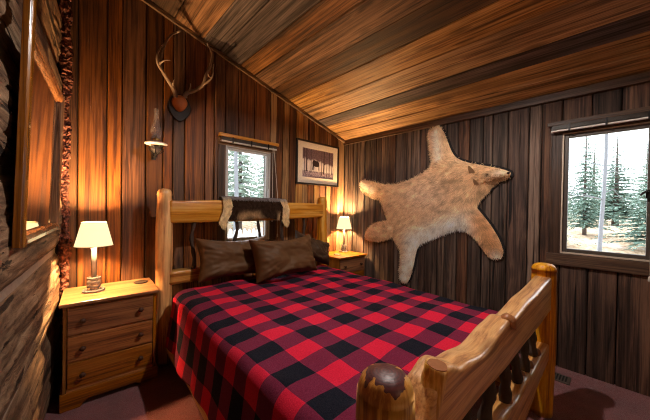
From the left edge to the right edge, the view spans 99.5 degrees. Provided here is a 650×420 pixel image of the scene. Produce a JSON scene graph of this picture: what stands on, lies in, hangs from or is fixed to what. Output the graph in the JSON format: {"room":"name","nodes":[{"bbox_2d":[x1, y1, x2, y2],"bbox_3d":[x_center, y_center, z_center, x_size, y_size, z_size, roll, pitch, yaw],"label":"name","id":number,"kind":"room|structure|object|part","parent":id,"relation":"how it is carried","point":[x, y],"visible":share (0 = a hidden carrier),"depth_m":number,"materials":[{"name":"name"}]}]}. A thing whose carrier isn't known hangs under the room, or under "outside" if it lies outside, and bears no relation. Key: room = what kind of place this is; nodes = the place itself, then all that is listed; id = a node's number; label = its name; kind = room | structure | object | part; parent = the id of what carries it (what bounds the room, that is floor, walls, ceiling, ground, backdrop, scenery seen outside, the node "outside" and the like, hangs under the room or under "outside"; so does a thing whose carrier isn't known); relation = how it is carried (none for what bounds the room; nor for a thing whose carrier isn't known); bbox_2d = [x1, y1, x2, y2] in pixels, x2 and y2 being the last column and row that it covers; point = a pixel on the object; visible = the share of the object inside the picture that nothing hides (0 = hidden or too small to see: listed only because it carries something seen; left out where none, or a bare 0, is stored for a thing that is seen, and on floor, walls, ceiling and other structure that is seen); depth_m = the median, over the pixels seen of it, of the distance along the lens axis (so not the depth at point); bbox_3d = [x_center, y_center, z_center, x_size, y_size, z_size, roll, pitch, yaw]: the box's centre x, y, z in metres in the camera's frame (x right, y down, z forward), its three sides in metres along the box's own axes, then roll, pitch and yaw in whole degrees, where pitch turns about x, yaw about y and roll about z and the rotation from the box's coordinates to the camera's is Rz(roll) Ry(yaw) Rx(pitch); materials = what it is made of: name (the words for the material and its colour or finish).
{"room":"cabin bedroom","nodes":[
{"label":"cabin bedroom","id":0,"kind":"room"},
{"bbox_2d":[0,0,62,419],"bbox_3d":[-0.632,-0.462,0.145,0.294,3.500,4.732,0,1,-38],"label":"wall","id":1,"kind":"structure","parent":0,"point":[30,345],"depth_m":1.17,"materials":[{"name":"brown wood"}]},
{"bbox_2d":[11,0,64,248],"bbox_3d":[-1.325,-0.324,1.307,0.054,0.900,0.893,0,1,-38],"label":"wall mirror","id":2,"kind":"object","parent":1,"relation":"attached to","point":[41,100],"visible":1,"depth_m":1.15,"materials":[{"name":"brown wood"}]},
{"bbox_3d":[-1.067,-0.317,0.980,0.054,0.900,0.060,0,1,-38],"label":"frame rail","id":3,"kind":"part","parent":2,"relation":"part of","materials":[{"name":"wood"}]},
{"bbox_3d":[-1.346,0.101,1.310,0.029,0.048,0.788,0,1,-38],"label":"frame rail","id":4,"kind":"part","parent":2,"relation":"part of","materials":[{"name":"wood"}]},
{"bbox_2d":[26,53,58,230],"bbox_3d":[-1.340,-0.275,1.306,0.025,0.716,0.800,0,1,-38],"label":"mirror glass","id":5,"kind":"object","parent":2,"relation":"on","point":[43,182],"depth_m":1.30,"materials":[{"name":"brown mirror"}]},
{"bbox_3d":[-1.317,-0.650,1.315,0.030,0.048,0.788,0,1,-38],"label":"frame rail","id":6,"kind":"part","parent":2,"relation":"part of","materials":[{"name":"wood"}]},
{"bbox_3d":[-1.589,-0.282,1.640,0.051,0.800,0.045,0,1,-38],"label":"frame rail","id":7,"kind":"part","parent":2,"relation":"part of","materials":[{"name":"wood"}]},
{"bbox_2d":[55,0,344,317],"bbox_3d":[-0.861,-0.391,3.099,3.230,3.293,0.126,0,1,-43],"label":"wall","id":8,"kind":"structure","parent":0,"point":[119,99],"depth_m":2.39,"materials":[{"name":"brown wood"}]},
{"bbox_2d":[57,0,73,379],"bbox_3d":[-1.910,-0.350,2.021,0.093,3.200,0.051,0,1,-43],"label":"trim","id":9,"kind":"structure","parent":8,"relation":"attached to","point":[64,254],"depth_m":2.02,"materials":[{"name":"brown wood"}]},
{"bbox_2d":[144,135,167,159],"bbox_3d":[-1.435,-0.643,2.332,0.170,0.415,0.209,0,1,-43],"label":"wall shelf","id":10,"kind":"object","parent":8,"relation":"attached to","point":[156,146],"visible":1,"depth_m":2.30,"materials":[{"name":"white glass"}]},
{"bbox_3d":[-1.423,-0.558,2.318,0.170,0.026,0.170,0,1,-43],"label":"drip plate","id":11,"kind":"part","parent":10,"relation":"part of","materials":[{"name":"white ceramic"}]},
{"bbox_2d":[156,30,213,121],"bbox_3d":[-1.234,-1.201,2.422,0.491,0.775,0.331,0,1,-43],"label":"antler mount","id":12,"kind":"object","parent":8,"relation":"attached to","point":[179,107],"visible":1,"depth_m":2.48,"materials":[{"name":"brown wood"}]},
{"bbox_2d":[141,0,344,142],"bbox_3d":[-0.802,-1.474,3.030,3.050,0.972,0.025,0,1,-43],"label":"trim","id":13,"kind":"structure","parent":8,"relation":"attached to","point":[151,4],"depth_m":2.87,"materials":[{"name":"brown wood"}]},
{"bbox_2d":[217,136,276,240],"bbox_3d":[-0.875,-0.167,3.069,0.710,1.165,0.154,0,1,-43],"label":"window","id":14,"kind":"structure","parent":8,"relation":"in","point":[223,147],"depth_m":3.02,"materials":[{"name":"brown wood"}]},
{"bbox_3d":[-1.064,-0.172,2.824,0.079,1.045,0.014,0,1,-43],"label":"casing","id":15,"kind":"part","parent":14,"relation":"part of","materials":[{"name":"brown wood"}]},
{"bbox_3d":[-0.864,-0.166,3.057,0.516,0.991,0.037,0,1,-43],"label":"sash","id":16,"kind":"part","parent":14,"relation":"part of","materials":[{"name":"grey wood"}]},
{"bbox_3d":[-0.831,-0.708,3.026,0.690,0.080,0.018,0,1,-43],"label":"casing","id":17,"kind":"part","parent":14,"relation":"part of","materials":[{"name":"brown wood"}]},
{"bbox_2d":[219,132,278,236],"bbox_3d":[-0.808,-0.230,3.000,0.713,1.095,0.040,0,1,-43],"label":"window blind","id":18,"kind":"object","parent":14,"relation":"attached to","point":[226,137],"visible":0.91,"depth_m":2.99,"materials":[{"name":"brown wood"}]},
{"bbox_3d":[-0.806,-0.700,2.988,0.655,0.014,0.028,0,1,-43],"label":"rail","id":19,"kind":"part","parent":18,"relation":"part of","materials":[{"name":"brown wood"}]},
{"bbox_3d":[-0.577,-0.221,3.212,0.008,1.000,0.075,1,1,43],"label":"cord","id":20,"kind":"part","parent":18,"relation":"part of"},
{"bbox_3d":[-0.618,-0.169,3.241,0.079,1.045,0.014,0,1,-43],"label":"casing","id":21,"kind":"part","parent":14,"relation":"part of","materials":[{"name":"brown wood"}]},
{"bbox_2d":[295,138,338,186],"bbox_3d":[-0.086,-0.618,3.715,0.764,0.576,0.028,0,1,-43],"label":"framed picture","id":22,"kind":"object","parent":8,"relation":"attached to","point":[316,163],"visible":1,"depth_m":3.69,"materials":[{"name":"wood"}]},
{"bbox_2d":[302,147,332,179],"bbox_3d":[-0.090,-0.618,3.719,0.556,0.376,0.007,0,1,-43],"label":"print","id":23,"kind":"object","parent":22,"relation":"attached to","point":[317,163],"depth_m":3.70,"materials":[{"name":"paper"}]},
{"bbox_2d":[44,354,649,419],"bbox_3d":[0.332,1.321,1.027,4.300,0.050,4.800,0,1,-43],"label":"floor","id":24,"kind":"structure","parent":0,"point":[169,397],"depth_m":1.83,"materials":[{"name":"red carpet"}]},
{"bbox_2d":[59,278,158,413],"bbox_3d":[-1.567,0.918,2.018,0.536,0.675,0.455,0,1,-41],"label":"nightstand","id":25,"kind":"object","parent":24,"relation":"on","point":[109,334],"visible":0.98,"depth_m":1.86,"materials":[{"name":"brown wood"}]},
{"bbox_3d":[-1.760,0.900,1.873,0.018,0.598,0.415,0,1,-41],"label":"panel","id":26,"kind":"part","parent":25,"relation":"part of","materials":[{"name":"brown wood"}]},
{"bbox_3d":[-1.550,1.052,1.758,0.033,0.033,0.033,0,1,-41],"label":"knob","id":27,"kind":"part","parent":25,"relation":"part of","materials":[{"name":"brown wood"}]},
{"bbox_2d":[73,222,113,293],"bbox_3d":[-1.646,0.332,1.960,0.220,0.492,0.220,0,1,-43],"label":"table lamp","id":28,"kind":"object","parent":25,"relation":"on","point":[92,235],"visible":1,"depth_m":1.92,"materials":[{"name":"wood"},{"name":"fabric"},{"name":"metal"}]},
{"bbox_3d":[-1.644,0.171,1.959,0.216,0.165,0.216,0,1,-43],"label":"lamp shade","id":29,"kind":"part","parent":28,"relation":"part of","materials":[{"name":"white fabric"}]},
{"bbox_3d":[-1.647,0.365,1.961,0.033,0.224,0.032,0,1,-43],"label":"stem","id":30,"kind":"part","parent":28,"relation":"part of","materials":[{"name":"clear plastic"}]},
{"bbox_3d":[-1.449,1.053,1.878,0.458,0.158,0.018,0,1,-41],"label":"drawer","id":31,"kind":"part","parent":25,"relation":"part of","materials":[{"name":"brown wood"}]},
{"bbox_3d":[-1.446,0.884,1.877,0.458,0.156,0.018,0,1,-41],"label":"drawer","id":32,"kind":"part","parent":25,"relation":"part of","materials":[{"name":"brown wood"}]},
{"bbox_3d":[-1.443,0.706,1.875,0.458,0.175,0.018,0,1,-41],"label":"drawer","id":33,"kind":"part","parent":25,"relation":"part of","materials":[{"name":"brown wood"}]},
{"bbox_2d":[134,280,147,283],"bbox_3d":[-1.472,0.574,2.198,0.096,0.010,0.096,0,1,-43],"label":"coaster","id":34,"kind":"object","parent":25,"relation":"on","point":[138,281],"visible":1,"depth_m":2.19,"materials":[{"name":"brown wood"}]},
{"bbox_3d":[-1.393,0.902,2.186,0.018,0.598,0.415,0,1,-41],"label":"panel","id":35,"kind":"part","parent":25,"relation":"part of","materials":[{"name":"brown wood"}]},
{"bbox_2d":[327,250,366,275],"bbox_3d":[0.226,0.930,3.728,0.536,0.675,0.455,0,1,-43],"label":"nightstand","id":36,"kind":"object","parent":24,"relation":"on","point":[350,261],"visible":0.28,"depth_m":3.59,"materials":[{"name":"brown wood"}]},
{"bbox_3d":[0.040,0.912,3.574,0.018,0.598,0.415,0,1,-43],"label":"panel","id":37,"kind":"part","parent":36,"relation":"part of","materials":[{"name":"brown wood"}]},
{"bbox_2d":[336,217,351,251],"bbox_3d":[0.268,0.344,3.886,0.220,0.492,0.220,0,1,-43],"label":"table lamp","id":38,"kind":"object","parent":36,"relation":"on","point":[344,223],"visible":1,"depth_m":3.82,"materials":[{"name":"beige plastic"}]},
{"bbox_3d":[0.270,0.182,3.884,0.216,0.165,0.216,0,1,-43],"label":"lamp shade","id":39,"kind":"part","parent":38,"relation":"part of","materials":[{"name":"beige fabric"}]},
{"bbox_3d":[0.356,0.718,3.590,0.458,0.175,0.018,0,1,-43],"label":"drawer","id":40,"kind":"part","parent":36,"relation":"part of","materials":[{"name":"brown wood"}]},
{"bbox_3d":[0.353,0.896,3.592,0.458,0.156,0.018,0,1,-43],"label":"drawer","id":41,"kind":"part","parent":36,"relation":"part of","materials":[{"name":"brown wood"}]},
{"bbox_2d":[155,188,556,419],"bbox_3d":[0.041,0.565,2.026,1.994,1.433,2.505,0,1,-43],"label":"bed","id":42,"kind":"object","parent":24,"relation":"on","point":[447,385],"visible":0.7,"depth_m":1.19,"materials":[{"name":"brown wood"}]},
{"bbox_3d":[-1.328,0.540,2.262,0.142,1.433,0.142,0,1,-43],"label":"head post","id":43,"kind":"part","parent":42,"relation":"part of","materials":[{"name":"brown wood"}]},
{"bbox_3d":[-0.568,1.111,1.469,0.139,0.133,2.184,0,1,-41],"label":"rail","id":44,"kind":"part","parent":42,"relation":"part of","materials":[{"name":"brown wood"}]},
{"bbox_3d":[-0.683,0.569,2.865,1.720,0.120,0.105,0,1,-43],"label":"head rail","id":45,"kind":"part","parent":42,"relation":"part of","materials":[{"name":"brown wood"}]},
{"bbox_3d":[-0.674,0.011,2.860,1.720,0.205,0.099,0,1,-43],"label":"head rail","id":46,"kind":"part","parent":42,"relation":"part of","materials":[{"name":"brown wood"}]},
{"bbox_2d":[218,196,289,229],"bbox_3d":[-0.721,0.032,2.808,0.790,0.336,0.168,0,1,-43],"label":"animal hide","id":47,"kind":"object","parent":42,"relation":"on","point":[235,208],"visible":1,"depth_m":2.73,"materials":[{"name":"brown fur"}]},
{"bbox_3d":[-0.044,0.550,3.463,0.149,1.431,0.151,0,1,-43],"label":"head post","id":48,"kind":"part","parent":42,"relation":"part of","materials":[{"name":"brown wood"}]},
{"bbox_3d":[0.120,0.815,0.576,0.128,0.963,0.129,0,1,-43],"label":"foot post","id":49,"kind":"part","parent":42,"relation":"part of","materials":[{"name":"brown wood"}]},
{"bbox_3d":[0.764,0.510,1.167,1.685,0.229,0.089,0,1,-43],"label":"foot rail","id":50,"kind":"part","parent":42,"relation":"part of","materials":[{"name":"brown wood"}]},
{"bbox_3d":[0.592,1.119,2.552,0.137,0.131,2.184,0,1,-40],"label":"rail","id":51,"kind":"part","parent":42,"relation":"part of","materials":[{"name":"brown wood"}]},
{"bbox_3d":[0.763,0.908,1.177,1.670,0.227,0.088,0,1,-43],"label":"foot rail","id":52,"kind":"part","parent":42,"relation":"part of","materials":[{"name":"brown wood"}]},
{"bbox_3d":[1.405,0.824,1.779,0.138,0.963,0.141,0,1,-43],"label":"foot post","id":53,"kind":"part","parent":42,"relation":"part of","materials":[{"name":"brown wood"}]},
{"bbox_2d":[555,372,570,384],"bbox_3d":[1.759,1.302,2.209,0.130,0.009,0.320,0,1,-43],"label":"floor vent","id":54,"kind":"object","parent":24,"relation":"in","point":[561,378],"visible":0.32,"depth_m":2.12,"materials":[{"name":"grey metal"}]},
{"bbox_2d":[150,0,649,139],"bbox_3d":[0.588,-1.602,1.228,3.720,1.258,4.850,0,1,-43],"label":"ceiling","id":55,"kind":"structure","parent":0,"point":[359,68],"depth_m":2.23,"materials":[{"name":"brown wood"}]},
{"bbox_2d":[343,82,649,396],"bbox_3d":[1.892,0.136,2.455,0.126,2.340,4.800,0,1,-43],"label":"wall","id":56,"kind":"structure","parent":0,"point":[603,327],"depth_m":2.50,"materials":[{"name":"brown wood"}]},
{"bbox_2d":[359,125,513,283],"bbox_3d":[1.060,-0.025,3.156,0.127,1.863,1.833,0,1,-43],"label":"bear skin","id":57,"kind":"object","parent":56,"relation":"attached to","point":[447,197],"visible":1,"depth_m":3.00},
{"bbox_2d":[344,71,649,144],"bbox_3d":[1.820,-0.951,2.430,0.032,0.068,4.500,0,1,-43],"label":"trim","id":58,"kind":"structure","parent":56,"relation":"attached to","point":[640,78],"depth_m":2.46,"materials":[{"name":"brown wood"}]},
{"bbox_2d":[546,117,649,275],"bbox_3d":[2.163,-0.122,2.127,0.177,1.168,0.680,0,1,-43],"label":"window","id":59,"kind":"structure","parent":56,"relation":"in","point":[559,141],"depth_m":2.25,"materials":[{"name":"brown wood"}]},
{"bbox_3d":[1.937,-0.144,2.312,0.014,1.025,0.079,0,1,-43],"label":"casing","id":60,"kind":"part","parent":59,"relation":"part of","materials":[{"name":"brown wood"}]},
{"bbox_3d":[2.123,0.414,2.103,0.022,0.094,0.680,0,1,-43],"label":"sill","id":61,"kind":"part","parent":59,"relation":"part of","materials":[{"name":"brown wood"}]},
{"bbox_2d":[547,106,649,281],"bbox_3d":[2.103,-0.114,2.068,0.040,1.215,0.695,0,1,-43],"label":"window blind","id":62,"kind":"object","parent":59,"relation":"attached to","point":[630,115],"visible":1,"depth_m":2.06,"materials":[{"name":"brown wood"}]},
{"bbox_3d":[2.112,-0.644,2.060,0.028,0.014,0.650,0,1,-43],"label":"rail","id":63,"kind":"part","parent":62,"relation":"part of","materials":[{"name":"brown wood"}]},
{"bbox_3d":[2.142,-0.666,2.094,0.018,0.080,0.660,0,1,-43],"label":"casing","id":64,"kind":"part","parent":59,"relation":"part of","materials":[{"name":"brown wood"}]},
{"label":"outside","id":65,"kind":"structure","parent":0,"visible":0},
{"bbox_2d":[227,214,645,254],"bbox_3d":[5.336,0.863,22.114,62.000,1.213,75.000,0,1,-43],"label":"ground","id":66,"kind":"structure","parent":65,"point":[587,243],"depth_m":7.27,"materials":[{"name":"white snow"}]},
{"bbox_2d":[229,151,251,233],"bbox_3d":[-2.555,-1.770,7.979,1.424,5.505,1.313,1,1,-17],"label":"bare tree","id":67,"kind":"object","parent":66,"relation":"on","point":[236,189],"visible":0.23,"depth_m":7.92,"materials":[{"name":"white plant"}]},
{"bbox_2d":[227,228,262,237],"bbox_3d":[-1.990,0.752,6.666,3.000,0.635,0.050,0,1,-43],"label":"picket fence","id":68,"kind":"object","parent":66,"relation":"on","point":[253,233],"visible":0.12,"depth_m":6.68,"materials":[{"name":"white wood"}]},
{"bbox_2d":[228,150,263,230],"bbox_3d":[-2.886,-2.081,9.384,2.707,6.211,2.864,1,1,7],"label":"spruce tree","id":69,"kind":"object","parent":66,"relation":"on","point":[242,192],"visible":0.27,"depth_m":9.32,"materials":[{"name":"green plant"}]},
{"bbox_2d":[248,155,263,197],"bbox_3d":[-2.389,-2.463,12.816,2.807,6.441,2.970,1,1,-25],"label":"spruce tree","id":70,"kind":"object","parent":66,"relation":"on","point":[260,168],"visible":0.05,"depth_m":12.68,"materials":[{"name":"green plant"}]},
{"bbox_2d":[250,154,263,196],"bbox_3d":[-3.400,-2.844,16.302,2.617,6.701,2.647,1,1,19],"label":"spruce tree","id":71,"kind":"object","parent":66,"relation":"on","point":[254,154],"visible":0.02,"depth_m":16.09,"materials":[{"name":"green plant"}]},
{"bbox_2d":[568,172,580,221],"bbox_3d":[8.581,-0.912,10.133,1.591,3.221,1.504,1,1,25],"label":"spruce tree","id":72,"kind":"object","parent":66,"relation":"on","point":[569,220],"visible":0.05,"depth_m":9.86,"materials":[{"name":"green plant"}]},
{"bbox_2d":[567,207,581,245],"bbox_3d":[5.743,-0.228,7.061,1.273,2.530,1.203,1,1,11],"label":"spruce tree","id":73,"kind":"object","parent":66,"relation":"on","point":[568,207],"visible":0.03,"depth_m":6.71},
{"bbox_2d":[568,151,591,219],"bbox_3d":[11.157,-1.319,12.996,2.879,4.020,2.912,1,1,-12],"label":"spruce tree","id":74,"kind":"object","parent":66,"relation":"on","point":[573,199],"visible":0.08,"depth_m":12.70,"materials":[{"name":"green plant"}]},
{"bbox_2d":[567,136,617,234],"bbox_3d":[7.290,-0.916,7.670,1.324,3.551,1.308,1,1,-22],"label":"spruce tree","id":75,"kind":"object","parent":66,"relation":"on","point":[583,223],"visible":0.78,"depth_m":7.66,"materials":[{"name":"green plant"}]},
{"bbox_2d":[569,134,620,250],"bbox_3d":[5.381,-1.592,5.184,1.631,5.502,1.239,1,1,-1],"label":"bare tree","id":76,"kind":"object","parent":66,"relation":"on","point":[605,164],"visible":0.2,"depth_m":5.35,"materials":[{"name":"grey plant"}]},
{"bbox_2d":[571,143,627,220],"bbox_3d":[13.994,-1.392,14.371,2.606,4.371,2.758,1,1,38],"label":"spruce tree","id":77,"kind":"object","parent":66,"relation":"on","point":[598,175],"visible":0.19,"depth_m":14.27,"materials":[{"name":"green plant"}]},
{"bbox_2d":[569,135,646,225],"bbox_3d":[10.207,-0.961,9.584,2.585,3.348,2.587,1,1,-8],"label":"spruce tree","id":78,"kind":"object","parent":66,"relation":"on","point":[615,211],"visible":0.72,"depth_m":9.53,"materials":[{"name":"green plant"}]},
{"bbox_2d":[591,145,647,250],"bbox_3d":[7.069,-0.315,5.946,1.880,2.700,1.882,1,1,30],"label":"spruce tree","id":79,"kind":"object","parent":66,"relation":"on","point":[642,211],"visible":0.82,"depth_m":6.04,"materials":[{"name":"green plant"}]},
{"bbox_2d":[605,154,637,213],"bbox_3d":[21.128,-1.752,19.937,3.395,5.291,3.208,1,1,17],"label":"spruce tree","id":80,"kind":"object","parent":66,"relation":"on","point":[621,191],"visible":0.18,"depth_m":19.80,"materials":[{"name":"green plant"}]},
{"bbox_2d":[621,144,647,216],"bbox_3d":[17.545,-1.445,14.936,2.606,4.601,2.758,1,1,-28],"label":"spruce tree","id":81,"kind":"object","parent":66,"relation":"on","point":[646,162],"visible":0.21,"depth_m":15.01,"materials":[{"name":"green plant"}]},
{"bbox_3d":[-0.010,0.860,2.065,1.612,0.309,1.940,0,1,-43],"label":"mattress","id":82,"kind":"object","parent":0,"visible":0},
{"bbox_2d":[165,265,511,419],"bbox_3d":[0.042,0.893,2.011,1.866,0.502,1.957,0,1,-43],"label":"blanket","id":83,"kind":"object","parent":82,"relation":"on","point":[297,345],"visible":0.93,"depth_m":1.51,"materials":[{"name":"fabric"}]},
{"bbox_2d":[195,236,264,282],"bbox_3d":[-0.823,0.431,2.519,0.251,0.385,0.696,1,1,44],"label":"pillow","id":84,"kind":"object","parent":83,"relation":"on","point":[218,259],"visible":0.8,"depth_m":2.35,"materials":[{"name":"brown leather"}]},
{"bbox_2d":[249,234,316,283],"bbox_3d":[-0.373,0.441,2.615,0.300,0.376,0.692,1,1,43],"label":"pillow","id":85,"kind":"object","parent":83,"relation":"on","point":[272,259],"visible":1,"depth_m":2.46,"materials":[{"name":"brown leather"}]},
{"bbox_2d":[295,230,329,264],"bbox_3d":[-0.136,0.433,3.115,0.564,0.418,0.204,1,1,-37],"label":"pillow","id":86,"kind":"object","parent":83,"relation":"on","point":[320,249],"visible":0.6,"depth_m":3.09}
]}

